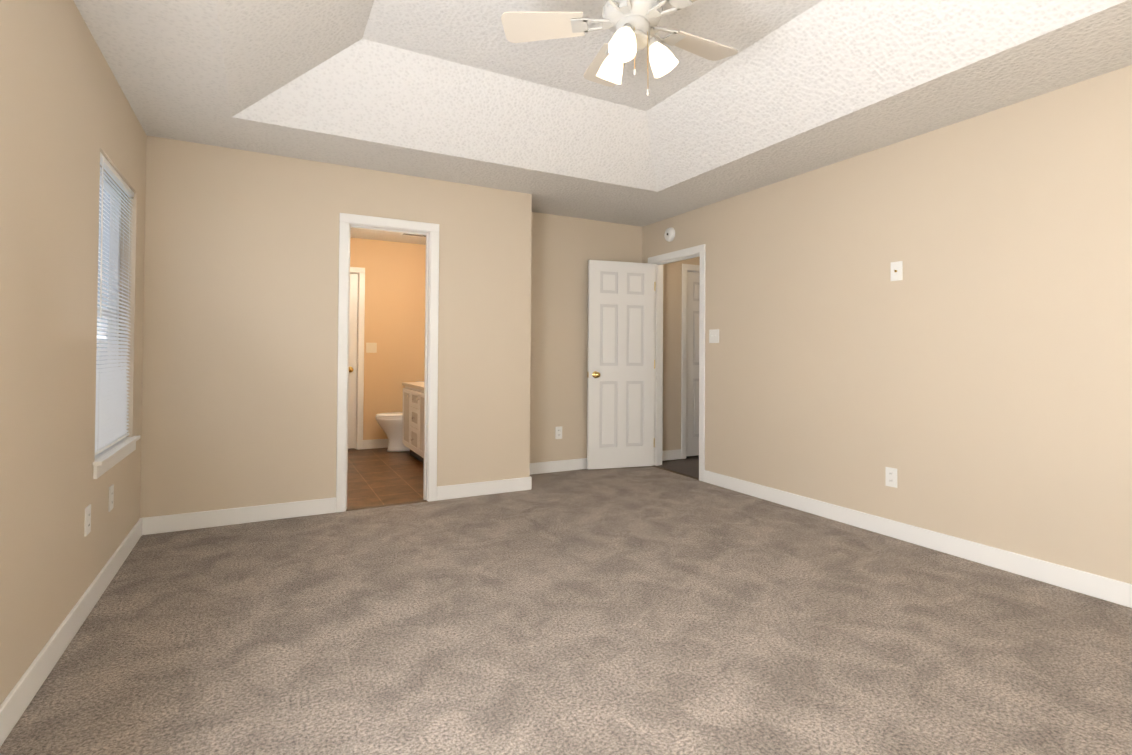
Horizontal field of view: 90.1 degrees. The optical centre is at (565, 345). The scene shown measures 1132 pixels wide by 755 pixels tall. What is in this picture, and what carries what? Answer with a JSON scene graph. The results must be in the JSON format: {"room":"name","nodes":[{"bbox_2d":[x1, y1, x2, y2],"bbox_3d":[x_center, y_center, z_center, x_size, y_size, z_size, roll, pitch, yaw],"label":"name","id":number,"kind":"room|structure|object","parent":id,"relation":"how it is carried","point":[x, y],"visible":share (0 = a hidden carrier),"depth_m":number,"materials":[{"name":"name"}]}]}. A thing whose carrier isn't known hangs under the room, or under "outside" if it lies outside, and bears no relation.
{"room":"empty bedroom","nodes":[
{"label":"empty bedroom","id":0,"kind":"room"},
{"bbox_2d":[0,0,146,704],"bbox_3d":[-1.532,-0.124,1.360,0.120,2.500,4.910,1,-1,-28],"label":"wall","id":1,"kind":"structure","parent":0,"point":[67,115],"depth_m":2.00,"materials":[{"name":"paint"}]},
{"bbox_2d":[0,518,143,746],"bbox_3d":[-1.482,1.074,1.374,0.014,0.105,4.670,1,-1,-28],"label":"baseboard","id":2,"kind":"structure","parent":1,"relation":"attached to","point":[24,690],"depth_m":2.04,"materials":[{"name":"white wood"}]},
{"bbox_2d":[84,504,90,536],"bbox_3d":[-2.024,0.737,2.392,0.008,0.117,0.072,1,-1,-28],"label":"electrical outlet plate","id":3,"kind":"object","parent":1,"relation":"attached to","point":[87,525],"depth_m":2.38,"materials":[{"name":"white plastic"}]},
{"bbox_2d":[96,169,120,372],"bbox_3d":[-2.345,-0.176,2.809,0.049,1.405,0.810,1,-1,-28],"label":"window","id":4,"kind":"structure","parent":1,"relation":"in","point":[109,243],"depth_m":3.12,"materials":[{"name":"glass"}]},
{"bbox_2d":[95,152,133,455],"bbox_3d":[-2.277,-0.188,2.845,0.039,1.372,0.794,1,-1,-28],"label":"window blinds","id":5,"kind":"object","parent":4,"relation":"attached to","point":[111,413],"visible":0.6,"depth_m":2.83,"materials":[{"name":"white plastic"}]},
{"bbox_2d":[108,484,113,511],"bbox_3d":[-2.219,0.741,2.758,0.008,0.117,0.072,1,-1,-28],"label":"electrical outlet plate","id":6,"kind":"object","parent":1,"relation":"attached to","point":[111,489],"depth_m":2.75,"materials":[{"name":"white plastic"}]},
{"bbox_2d":[92,435,139,478],"bbox_3d":[-2.282,0.548,2.834,0.100,0.078,0.880,1,-1,-28],"label":"window sill","id":7,"kind":"structure","parent":1,"relation":"attached to","point":[107,459],"depth_m":2.74,"materials":[{"name":"white wood"}]},
{"bbox_2d":[140,136,531,517],"bbox_3d":[-1.464,-0.084,4.111,2.593,2.500,0.120,1,-1,-28],"label":"wall","id":8,"kind":"structure","parent":0,"point":[240,338],"depth_m":3.81,"materials":[{"name":"paint"}]},
{"bbox_2d":[144,497,335,534],"bbox_3d":[-2.082,1.103,3.693,1.078,0.105,0.014,1,-1,-28],"label":"baseboard","id":9,"kind":"structure","parent":8,"relation":"attached to","point":[231,516],"depth_m":3.66,"materials":[{"name":"white wood"}]},
{"bbox_2d":[336,213,438,512],"bbox_3d":[-1.319,0.118,4.187,0.710,2.100,0.152,1,-1,-28],"label":"door frame","id":10,"kind":"structure","parent":8,"relation":"attached to","point":[347,222],"depth_m":4.18,"materials":[{"name":"white wood"}]},
{"bbox_2d":[437,474,531,500],"bbox_3d":[-0.634,1.124,4.469,0.789,0.105,0.018,1,-1,-28],"label":"baseboard","id":11,"kind":"structure","parent":8,"relation":"attached to","point":[525,483],"depth_m":4.45,"materials":[{"name":"white wood"}]},
{"bbox_2d":[346,465,698,510],"bbox_3d":[-0.245,1.181,4.670,2.945,0.010,0.700,1,-1,-28],"label":"trim","id":12,"kind":"structure","parent":8,"relation":"attached to","point":[426,500],"depth_m":4.19,"materials":[{"name":"brown metal"}]},
{"bbox_2d":[347,448,423,508],"bbox_3d":[-1.987,1.218,5.706,1.980,0.054,3.450,1,-1,-28],"label":"floor","id":13,"kind":"structure","parent":0,"point":[379,476],"depth_m":5.06,"materials":[{"name":"brown tile"}]},
{"bbox_2d":[375,381,423,451],"bbox_3d":[-1.831,0.809,6.519,0.711,0.778,0.480,1,-1,-28],"label":"toilet","id":14,"kind":"object","parent":13,"relation":"on","point":[390,423],"visible":0.33,"depth_m":6.36,"materials":[{"name":"white ceramic"}]},
{"bbox_2d":[402,386,423,463],"bbox_3d":[-1.150,0.807,5.461,0.500,0.760,1.940,1,-1,-28],"label":"bathroom vanity","id":15,"kind":"object","parent":13,"relation":"on","point":[413,421],"depth_m":5.75,"materials":[{"name":"white wood"}]},
{"bbox_2d":[402,382,423,389],"bbox_3d":[-1.136,0.411,5.475,0.472,0.032,1.975,1,-1,-28],"label":"countertop","id":16,"kind":"structure","parent":15,"relation":"on","point":[420,385],"depth_m":5.95,"materials":[{"name":"white stone"}]},
{"bbox_2d":[350,238,425,439],"bbox_3d":[-2.433,-0.056,6.575,1.740,2.500,0.120,1,-1,-28],"label":"wall","id":17,"kind":"structure","parent":0,"point":[394,317],"depth_m":6.70,"materials":[{"name":"paint"}]},
{"bbox_2d":[348,274,357,448],"bbox_3d":[-2.754,0.170,6.387,0.734,2.014,0.175,1,-1,-28],"label":"closet door","id":18,"kind":"structure","parent":17,"relation":"in","point":[352,361],"depth_m":6.52,"materials":[{"name":"white wood"}]},
{"bbox_2d":[350,267,364,449],"bbox_3d":[-2.753,0.139,6.394,0.870,2.100,0.136,1,-1,-28],"label":"door frame","id":19,"kind":"structure","parent":17,"relation":"attached to","point":[360,272],"depth_m":6.52,"materials":[{"name":"white wood"}]},
{"bbox_2d":[366,343,376,352],"bbox_3d":[-2.267,0.020,6.585,0.118,0.117,0.017,1,-1,-28],"label":"switch plate","id":20,"kind":"object","parent":17,"relation":"attached to","point":[370,347],"depth_m":6.59,"materials":[{"name":"white plastic"}]},
{"bbox_2d":[363,439,388,448],"bbox_3d":[-1.995,1.147,6.721,0.800,0.105,0.014,1,-1,-28],"label":"baseboard","id":21,"kind":"structure","parent":17,"relation":"attached to","point":[375,443],"depth_m":6.58,"materials":[{"name":"white wood"}]},
{"bbox_2d":[0,473,1131,754],"bbox_3d":[0.292,1.181,2.253,4.213,0.060,4.790,1,-1,-28],"label":"floor carpet","id":22,"kind":"object","parent":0,"point":[670,613],"visible":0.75,"depth_m":2.19,"materials":[{"name":"beige carpet"}]},
{"bbox_2d":[530,466,672,488],"bbox_3d":[0.208,1.224,5.288,1.500,0.060,0.645,1,-1,-28],"label":"floor","id":23,"kind":"structure","parent":0,"point":[553,479],"depth_m":5.20,"materials":[{"name":"beige carpet"}]},
{"bbox_2d":[73,0,1131,244],"bbox_3d":[-0.450,-1.466,3.840,4.333,0.390,8.240,1,-1,-28],"label":"ceiling","id":24,"kind":"structure","parent":0,"point":[464,79],"depth_m":3.11,"materials":[{"name":"white paint"}]},
{"bbox_2d":[401,233,425,236],"bbox_3d":[-1.660,-1.240,6.264,0.300,0.009,0.200,1,-1,-28],"label":"ceiling vent","id":25,"kind":"object","parent":24,"relation":"in","point":[413,235],"visible":0.31,"depth_m":6.32,"materials":[{"name":"white metal"}]},
{"bbox_2d":[501,0,737,94],"bbox_3d":[0.297,-1.311,2.325,1.013,0.612,1.051,1,-1,-28],"label":"ceiling fan","id":26,"kind":"object","parent":24,"relation":"hanging from","point":[632,25],"visible":1,"depth_m":2.31,"materials":[{"name":"metal"},{"name":"wood"},{"name":"glass"}]},
{"bbox_2d":[530,212,699,462],"bbox_3d":[0.817,-0.043,5.925,3.380,2.500,0.120,1,-1,-28],"label":"wall","id":27,"kind":"structure","parent":0,"point":[564,249],"depth_m":5.44,"materials":[{"name":"paint"}]},
{"bbox_2d":[530,458,586,473],"bbox_3d":[0.118,1.143,5.462,1.500,0.105,0.014,1,-1,-28],"label":"baseboard","id":28,"kind":"structure","parent":27,"relation":"attached to","point":[572,464],"depth_m":5.35,"materials":[{"name":"white wood"}]},
{"bbox_2d":[555,426,561,438],"bbox_3d":[-0.067,0.826,5.370,0.072,0.117,0.008,1,-1,-28],"label":"electrical outlet plate","id":29,"kind":"object","parent":27,"relation":"attached to","point":[558,430],"depth_m":5.37,"materials":[{"name":"white plastic"}]},
{"bbox_2d":[662,449,681,460],"bbox_3d":[1.061,1.157,5.966,0.400,0.105,0.014,1,-1,-28],"label":"baseboard","id":30,"kind":"structure","parent":27,"relation":"attached to","point":[671,454],"depth_m":5.98,"materials":[{"name":"white wood"}]},
{"bbox_2d":[681,264,699,458],"bbox_3d":[1.613,0.168,6.338,0.900,2.100,0.136,1,-1,-28],"label":"door frame","id":31,"kind":"structure","parent":27,"relation":"attached to","point":[686,268],"depth_m":6.08,"materials":[{"name":"white wood"}]},
{"bbox_2d":[686,272,699,455],"bbox_3d":[1.611,0.199,6.332,0.764,2.014,0.175,1,-1,-28],"label":"hall door","id":32,"kind":"structure","parent":27,"relation":"in","point":[692,424],"depth_m":6.20,"materials":[{"name":"white wood"}]},
{"bbox_2d":[658,455,698,477],"bbox_3d":[1.915,1.242,5.553,1.760,0.054,1.785,1,-1,-28],"label":"floor","id":33,"kind":"structure","parent":0,"point":[689,465],"depth_m":5.73,"materials":[{"name":"carpet"}]},
{"bbox_2d":[642,65,1131,583],"bbox_3d":[2.088,-0.069,3.523,0.120,2.500,5.315,1,-1,-28],"label":"wall","id":34,"kind":"structure","parent":0,"point":[968,377],"depth_m":3.21,"materials":[{"name":"paint"}]},
{"bbox_2d":[664,227,674,241],"bbox_3d":[0.991,-1.073,5.434,0.040,0.136,0.136,1,-1,-28],"label":"smoke detector","id":35,"kind":"object","parent":34,"relation":"attached to","point":[669,235],"visible":1,"depth_m":5.41,"materials":[{"name":"white plastic"}]},
{"bbox_2d":[648,244,705,481],"bbox_3d":[1.087,0.151,5.392,0.152,2.100,0.840,1,-1,-28],"label":"door frame","id":36,"kind":"structure","parent":34,"relation":"attached to","point":[659,261],"depth_m":5.60,"materials":[{"name":"white wood"}]},
{"bbox_2d":[587,260,654,469],"bbox_3d":[0.547,0.181,5.546,0.706,2.014,0.175,1,-1,-18],"label":"bedroom door","id":37,"kind":"structure","parent":36,"relation":"attached to","point":[620,396],"depth_m":5.53,"materials":[{"name":"white wood"}]},
{"bbox_2d":[709,329,718,342],"bbox_3d":[1.279,-0.084,4.893,0.017,0.117,0.118,1,-1,-28],"label":"switch plate","id":38,"kind":"object","parent":34,"relation":"attached to","point":[713,338],"depth_m":4.89,"materials":[{"name":"white plastic"}]},
{"bbox_2d":[885,467,896,487],"bbox_3d":[2.015,0.814,3.501,0.008,0.117,0.072,1,-1,-28],"label":"electrical outlet plate","id":39,"kind":"object","parent":34,"relation":"attached to","point":[890,473],"depth_m":3.50,"materials":[{"name":"white plastic"}]},
{"bbox_2d":[891,261,902,280],"bbox_3d":[2.037,-0.462,3.487,0.014,0.117,0.072,1,-1,-28],"label":"electrical outlet plate","id":40,"kind":"object","parent":34,"relation":"attached to","point":[896,275],"depth_m":3.48,"materials":[{"name":"white plastic"}]},
{"bbox_2d":[704,470,1131,607],"bbox_3d":[2.218,1.124,3.107,0.014,0.105,4.240,1,-1,-28],"label":"baseboard","id":41,"kind":"structure","parent":34,"relation":"attached to","point":[1108,589],"depth_m":3.18,"materials":[{"name":"white wood"}]}
]}

